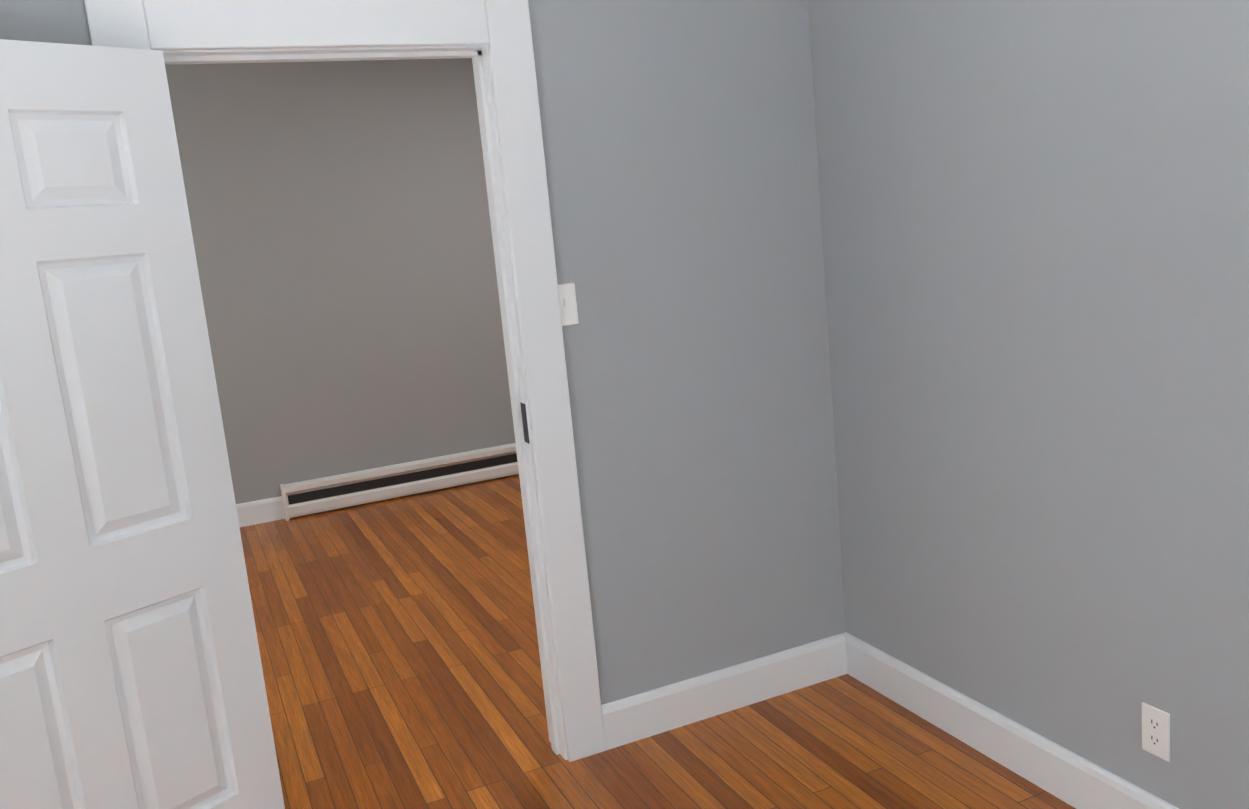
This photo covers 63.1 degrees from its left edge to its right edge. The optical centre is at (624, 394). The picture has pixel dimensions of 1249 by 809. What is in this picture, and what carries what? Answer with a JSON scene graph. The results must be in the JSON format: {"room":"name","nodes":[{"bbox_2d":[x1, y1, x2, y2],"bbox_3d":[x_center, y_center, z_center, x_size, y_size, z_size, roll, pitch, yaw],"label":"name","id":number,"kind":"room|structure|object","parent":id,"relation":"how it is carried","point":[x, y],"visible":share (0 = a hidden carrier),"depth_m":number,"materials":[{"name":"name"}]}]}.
{"room":"empty bedroom","nodes":[
{"label":"empty bedroom","id":0,"kind":"room"},
{"bbox_2d":[165,58,514,503],"bbox_3d":[-1.840,-0.774,5.982,5.300,2.940,0.130,-10,10,-23],"label":"wall","id":1,"kind":"structure","parent":0,"point":[339,216],"depth_m":6.00,"materials":[{"name":"grey paint"}]},
{"bbox_2d":[236,496,284,526],"bbox_3d":[-1.680,0.611,6.146,5.300,0.135,0.018,-10,10,-23],"label":"baseboard","id":2,"kind":"structure","parent":1,"relation":"attached to","point":[260,511],"depth_m":5.94,"materials":[{"name":"white wood"}]},
{"bbox_2d":[0,0,845,704],"bbox_3d":[-1.105,-0.353,2.441,3.960,3.144,0.130,-10,10,-23],"label":"wall","id":3,"kind":"structure","parent":0,"point":[680,148],"depth_m":2.99,"materials":[{"name":"grey paint"}]},
{"bbox_2d":[0,39,284,808],"bbox_3d":[-1.215,0.281,2.160,0.210,1.990,0.806,3,12,40],"label":"hall door","id":4,"kind":"structure","parent":3,"relation":"in","point":[131,674],"depth_m":2.22,"materials":[{"name":"white wood"}]},
{"bbox_2d":[84,0,605,761],"bbox_3d":[-0.655,0.078,2.691,1.040,2.131,0.156,-10,10,-23],"label":"door frame","id":5,"kind":"structure","parent":3,"relation":"attached to","point":[500,30],"depth_m":2.71,"materials":[{"name":"white wood"}]},
{"bbox_2d":[520,403,529,443],"bbox_3d":[-0.277,0.080,2.827,0.002,0.112,0.036,-10,10,-23],"label":"strike plate","id":6,"kind":"object","parent":5,"relation":"attached to","point":[524,421],"visible":1,"depth_m":2.82,"materials":[{"name":"black metal"}]},
{"bbox_2d":[558,283,578,325],"bbox_3d":[-0.163,-0.247,2.807,0.070,0.115,0.014,-10,10,-23],"label":"light switch","id":7,"kind":"object","parent":3,"relation":"attached to","point":[568,303],"visible":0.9,"depth_m":2.81,"materials":[{"name":"white plastic"}]},
{"bbox_2d":[601,633,846,749],"bbox_3d":[0.330,0.920,3.175,0.872,0.135,0.018,-10,10,-23],"label":"baseboard","id":8,"kind":"structure","parent":3,"relation":"attached to","point":[637,717],"depth_m":3.15,"materials":[{"name":"white wood"}]},
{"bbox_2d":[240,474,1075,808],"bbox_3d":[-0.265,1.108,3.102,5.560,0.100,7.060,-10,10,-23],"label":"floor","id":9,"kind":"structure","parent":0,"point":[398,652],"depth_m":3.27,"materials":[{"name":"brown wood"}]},
{"bbox_2d":[280,443,518,520],"bbox_3d":[-1.054,0.477,6.369,2.090,0.210,0.066,-10,10,-23],"label":"baseboard heater","id":10,"kind":"object","parent":9,"relation":"on","point":[312,496],"visible":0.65,"depth_m":6.20,"materials":[{"name":"white metal"}]},
{"bbox_2d":[808,0,1248,808],"bbox_3d":[1.355,-0.447,1.614,0.130,3.144,3.380,-10,10,-23],"label":"wall","id":11,"kind":"structure","parent":0,"point":[1036,238],"depth_m":2.40,"materials":[{"name":"grey paint"}]},
{"bbox_2d":[843,632,1178,808],"bbox_3d":[1.087,0.949,2.576,0.018,0.135,1.735,-10,10,-23],"label":"baseboard","id":12,"kind":"structure","parent":11,"relation":"attached to","point":[1072,779],"depth_m":2.73,"materials":[{"name":"white wood"}]},
{"bbox_2d":[1142,702,1169,761],"bbox_3d":[1.191,0.757,2.280,0.007,0.115,0.070,-10,10,-23],"label":"electrical outlet","id":13,"kind":"object","parent":11,"relation":"attached to","point":[1155,731],"visible":1,"depth_m":2.28,"materials":[{"name":"white plastic"}]}
]}

